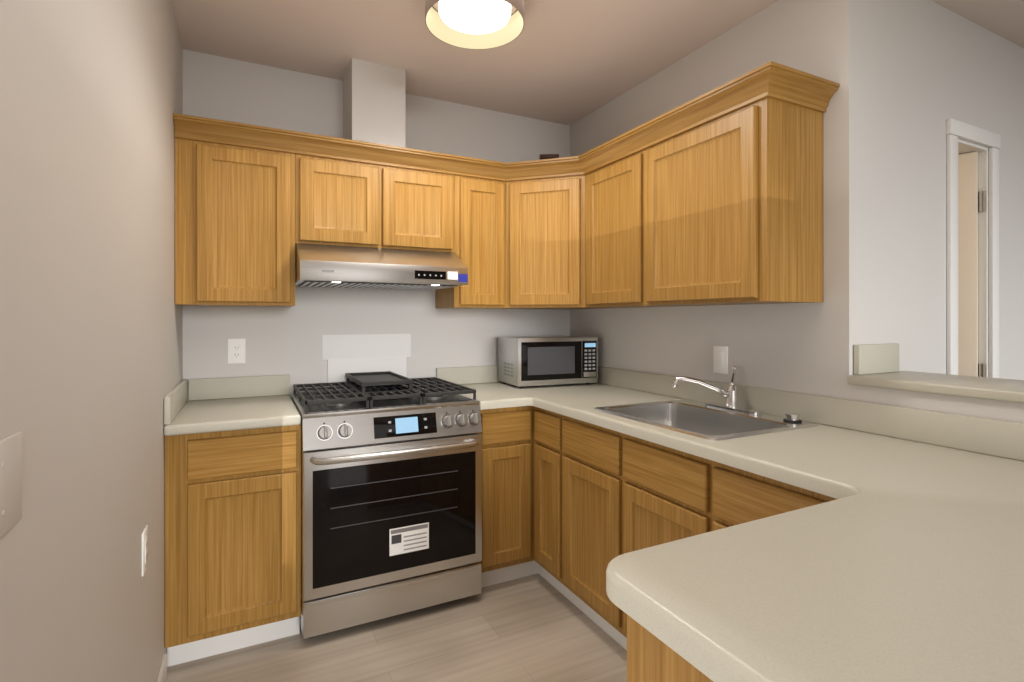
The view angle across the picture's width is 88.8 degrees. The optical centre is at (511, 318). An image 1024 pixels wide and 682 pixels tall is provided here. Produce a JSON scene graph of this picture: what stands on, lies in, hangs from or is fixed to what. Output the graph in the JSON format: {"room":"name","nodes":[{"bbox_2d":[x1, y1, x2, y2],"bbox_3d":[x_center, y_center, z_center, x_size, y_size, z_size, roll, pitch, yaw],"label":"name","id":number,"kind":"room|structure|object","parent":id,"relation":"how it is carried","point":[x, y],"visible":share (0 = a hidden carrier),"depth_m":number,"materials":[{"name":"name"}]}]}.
{"room":"kitchen","nodes":[
{"label":"kitchen","id":0,"kind":"room"},
{"bbox_2d":[0,0,182,681],"bbox_3d":[-0.252,0.020,-0.211,0.100,2.540,5.850,0,0,-27],"label":"wall","id":1,"kind":"structure","parent":0,"point":[91,311],"depth_m":0.99,"materials":[{"name":"paint"}]},
{"bbox_2d":[0,432,21,537],"bbox_3d":[-0.617,0.205,0.631,0.006,0.115,0.120,0,0,-27],"label":"switch plate","id":2,"kind":"object","parent":1,"relation":"attached to","point":[10,481],"depth_m":0.65,"materials":[{"name":"plastic"}]},
{"bbox_2d":[141,525,147,576],"bbox_3d":[-1.062,0.670,1.514,0.008,0.120,0.076,0,0,-27],"label":"outlet","id":3,"kind":"object","parent":1,"relation":"attached to","point":[144,550],"visible":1,"depth_m":1.50,"materials":[{"name":"white plastic"}]},
{"bbox_2d":[157,654,166,681],"bbox_3d":[-0.062,1.245,-0.463,0.012,0.090,5.230,0,0,-27],"label":"baseboard","id":4,"kind":"structure","parent":1,"relation":"attached to","point":[162,676],"depth_m":1.81,"materials":[{"name":"white wood"}]},
{"bbox_2d":[183,49,569,400],"bbox_3d":[-0.589,0.020,2.951,2.350,2.540,0.100,0,0,-27],"label":"wall","id":5,"kind":"structure","parent":0,"point":[283,340],"depth_m":2.72,"materials":[{"name":"grey paint"}]},
{"bbox_2d":[175,138,294,306],"bbox_3d":[-1.246,-0.412,2.381,0.459,0.705,0.322,0,0,-27],"label":"upper cabinet","id":6,"kind":"object","parent":5,"relation":"attached to","point":[234,225],"visible":1,"depth_m":2.24,"materials":[{"name":"brown wood"}]},
{"bbox_2d":[228,338,245,363],"bbox_3d":[-1.326,0.155,2.518,0.076,0.120,0.008,0,0,-27],"label":"outlet","id":7,"kind":"object","parent":5,"relation":"attached to","point":[236,351],"visible":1,"depth_m":2.52,"materials":[{"name":"white plastic"}]},
{"bbox_2d":[322,334,410,389],"bbox_3d":[-0.769,0.225,2.798,0.466,0.286,0.010,0,0,-27],"label":"backsplash","id":8,"kind":"structure","parent":5,"relation":"attached to","point":[343,354],"depth_m":2.79,"materials":[{"name":"white paint"}]},
{"bbox_2d":[343,58,404,147],"bbox_3d":[-0.711,-1.010,2.683,0.260,0.481,0.270,0,0,-27],"label":"duct","id":9,"kind":"object","parent":5,"relation":"attached to","point":[373,102],"visible":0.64,"depth_m":2.56,"materials":[{"name":"grey paint"}]},
{"bbox_2d":[295,154,453,251],"bbox_3d":[-0.702,-0.553,2.656,0.756,0.423,0.322,0,0,-27],"label":"upper cabinet","id":10,"kind":"object","parent":5,"relation":"attached to","point":[338,202],"visible":1,"depth_m":2.49,"materials":[{"name":"brown wood"}]},
{"bbox_2d":[295,243,467,289],"bbox_3d":[-0.661,-0.249,2.575,0.753,0.182,0.502,0,0,-27],"label":"range hood","id":11,"kind":"object","parent":10,"relation":"attached to","point":[321,265],"visible":1,"depth_m":2.39,"materials":[{"name":"silver metal"}]},
{"bbox_2d":[435,175,505,308],"bbox_3d":[-0.230,-0.412,2.894,0.298,0.705,0.322,0,0,-27],"label":"upper cabinet","id":12,"kind":"object","parent":5,"relation":"attached to","point":[480,227],"visible":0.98,"depth_m":2.76,"materials":[{"name":"brown wood"}]},
{"bbox_2d":[490,175,607,309],"bbox_3d":[0.240,-0.412,2.971,0.608,0.705,0.608,0,0,-27],"label":"upper cabinet","id":13,"kind":"object","parent":5,"relation":"attached to","point":[545,243],"visible":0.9,"depth_m":2.76,"materials":[{"name":"brown wood"}]},
{"bbox_2d":[173,61,839,180],"bbox_3d":[-0.117,-0.786,1.995,2.126,0.082,1.423,0,0,-27],"label":"crown molding","id":14,"kind":"structure","parent":13,"relation":"attached to","point":[777,81],"depth_m":2.26,"materials":[{"name":"brown wood"}]},
{"bbox_2d":[540,154,558,159],"bbox_3d":[0.220,-0.869,3.091,0.114,0.206,0.086,0,0,3],"label":"box","id":15,"kind":"object","parent":13,"relation":"on","point":[546,156],"visible":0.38,"depth_m":3.05,"materials":[{"name":"brown wood"}]},
{"bbox_2d":[167,573,626,681],"bbox_3d":[1.583,1.320,1.668,5.070,0.060,7.750,0,0,-27],"label":"floor","id":16,"kind":"structure","parent":0,"point":[538,627],"depth_m":2.03,"materials":[{"name":"wood"}]},
{"bbox_2d":[165,423,300,666],"bbox_3d":[-1.180,0.855,2.249,0.457,0.870,0.617,0,0,-27],"label":"base cabinet","id":17,"kind":"object","parent":16,"relation":"on","point":[232,540],"visible":0.98,"depth_m":1.98,"materials":[{"name":"brown wood"}]},
{"bbox_2d":[164,375,300,435],"bbox_3d":[-1.177,0.349,2.241,0.456,0.140,0.633,0,0,-27],"label":"countertop","id":18,"kind":"structure","parent":17,"relation":"on","point":[228,403],"depth_m":2.22,"materials":[{"name":"beige laminate"}]},
{"bbox_2d":[291,371,481,638],"bbox_3d":[-0.606,0.786,2.465,0.758,1.006,0.730,0,0,-27],"label":"range","id":19,"kind":"object","parent":16,"relation":"on","point":[391,500],"visible":0.94,"depth_m":2.20,"materials":[{"name":"grey metal"}]},
{"bbox_2d":[479,406,538,587],"bbox_3d":[-0.133,0.855,2.778,0.362,0.870,0.617,0,0,-27],"label":"base cabinet","id":20,"kind":"object","parent":16,"relation":"on","point":[507,494],"visible":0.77,"depth_m":2.50,"materials":[{"name":"brown wood"}]},
{"bbox_2d":[436,365,523,409],"bbox_3d":[-0.179,0.349,2.743,0.246,0.140,0.638,0,0,-27],"label":"countertop","id":21,"kind":"structure","parent":20,"relation":"on","point":[491,393],"depth_m":2.96,"materials":[{"name":"beige laminate"}]},
{"bbox_2d":[534,406,669,609],"bbox_3d":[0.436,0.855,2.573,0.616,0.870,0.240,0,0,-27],"label":"base cabinet","id":22,"kind":"object","parent":16,"relation":"on","point":[603,497],"depth_m":2.13,"materials":[{"name":"brown wood"}]},
{"bbox_2d":[524,366,1023,528],"bbox_3d":[0.718,0.349,1.969,0.658,0.140,2.828,0,0,-27],"label":"countertop","id":23,"kind":"structure","parent":22,"relation":"on","point":[974,465],"depth_m":1.54,"materials":[{"name":"beige laminate"}]},
{"bbox_2d":[498,335,597,387],"bbox_3d":[0.206,0.241,3.053,0.501,0.274,0.315,0,0,-22],"label":"microwave","id":24,"kind":"object","parent":23,"relation":"on","point":[540,360],"visible":1,"depth_m":2.92,"materials":[{"name":"silver metal"}]},
{"bbox_2d":[595,399,816,439],"bbox_3d":[0.715,0.457,2.025,0.527,0.223,0.646,0,0,-27],"label":"sink","id":25,"kind":"object","parent":23,"relation":"in","point":[695,418],"visible":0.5,"depth_m":2.14,"materials":[{"name":"silver metal"}]},
{"bbox_2d":[672,366,761,414],"bbox_3d":[0.841,0.284,2.115,0.262,0.175,0.276,0,0,-27],"label":"faucet","id":26,"kind":"object","parent":23,"relation":"on","point":[730,395],"visible":0.98,"depth_m":2.13,"materials":[{"name":"silver metal"}]},
{"bbox_2d":[627,615,712,681],"bbox_3d":[0.469,0.855,0.643,0.373,0.870,0.604,0,0,-27],"label":"base cabinet","id":27,"kind":"object","parent":16,"relation":"on","point":[651,657],"visible":0.04,"depth_m":0.73,"materials":[{"name":"brown wood"}]},
{"bbox_2d":[606,477,1023,681],"bbox_3d":[0.585,0.399,0.704,0.720,0.040,0.690,0,0,-27],"label":"countertop","id":28,"kind":"structure","parent":27,"relation":"on","point":[900,558],"depth_m":0.72,"materials":[{"name":"beige laminate"}]},
{"bbox_2d":[702,458,836,533],"bbox_3d":[0.973,0.855,1.511,0.616,0.870,0.460,0,0,-27],"label":"base cabinet","id":29,"kind":"object","parent":16,"relation":"on","point":[731,496],"depth_m":1.47,"materials":[{"name":"brown wood"}]},
{"bbox_2d":[171,0,1023,125],"bbox_3d":[1.583,-1.280,1.668,5.070,0.060,7.750,0,0,-27],"label":"ceiling","id":30,"kind":"structure","parent":0,"point":[568,62],"depth_m":2.36,"materials":[{"name":"paint"}]},
{"bbox_2d":[425,0,523,49],"bbox_3d":[-0.142,-1.192,2.012,0.380,0.115,0.380,0,0,-27],"label":"ceiling light","id":31,"kind":"object","parent":30,"relation":"attached to","point":[511,30],"depth_m":2.07,"materials":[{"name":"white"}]},
{"bbox_2d":[570,0,1023,422],"bbox_3d":[1.748,0.020,0.799,0.120,2.540,5.850,0,0,-27],"label":"wall","id":32,"kind":"structure","parent":0,"point":[805,348],"depth_m":2.00,"materials":[{"name":"grey paint"}]},
{"bbox_2d":[585,149,676,307],"bbox_3d":[0.609,-0.412,2.559,0.322,0.705,0.458,0,0,-27],"label":"upper cabinet","id":33,"kind":"object","parent":32,"relation":"attached to","point":[614,234],"visible":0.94,"depth_m":2.46,"materials":[{"name":"brown wood"}]},
{"bbox_2d":[713,346,727,373],"bbox_3d":[0.917,0.180,2.301,0.006,0.120,0.076,0,0,-27],"label":"outlet","id":34,"kind":"object","parent":32,"relation":"attached to","point":[720,359],"visible":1,"depth_m":2.30,"materials":[{"name":"white plastic"}]},
{"bbox_2d":[645,97,822,305],"bbox_3d":[0.848,-0.412,2.086,0.322,0.705,0.599,0,0,-27],"label":"upper cabinet","id":35,"kind":"object","parent":32,"relation":"attached to","point":[733,207],"visible":0.98,"depth_m":1.87,"materials":[{"name":"brown wood"}]},
{"bbox_2d":[847,343,1023,403],"bbox_3d":[2.230,0.158,0.066,0.360,0.136,4.068,0,0,-27],"label":"ledge","id":36,"kind":"object","parent":32,"relation":"on","point":[876,365],"visible":1,"depth_m":1.69,"materials":[{"name":"beige laminate"}]},
{"bbox_2d":[869,0,1023,379],"bbox_3d":[2.418,0.020,2.510,2.620,2.540,0.120,0,0,-27],"label":"wall","id":37,"kind":"structure","parent":0,"point":[933,67],"depth_m":2.04,"materials":[{"name":"grey paint"}]},
{"bbox_2d":[958,152,985,376],"bbox_3d":[1.942,0.277,2.354,0.039,2.002,0.287,0,0,-45],"label":"door leaf","id":38,"kind":"structure","parent":37,"relation":"in","point":[971,201],"depth_m":2.28,"materials":[{"name":"beige paint"}]},
{"bbox_2d":[946,118,1000,377],"bbox_3d":[1.909,0.244,2.242,0.422,2.092,0.138,0,0,-27],"label":"door frame","id":39,"kind":"structure","parent":37,"relation":"attached to","point":[963,131],"depth_m":2.25,"materials":[{"name":"white wood"}]}
]}

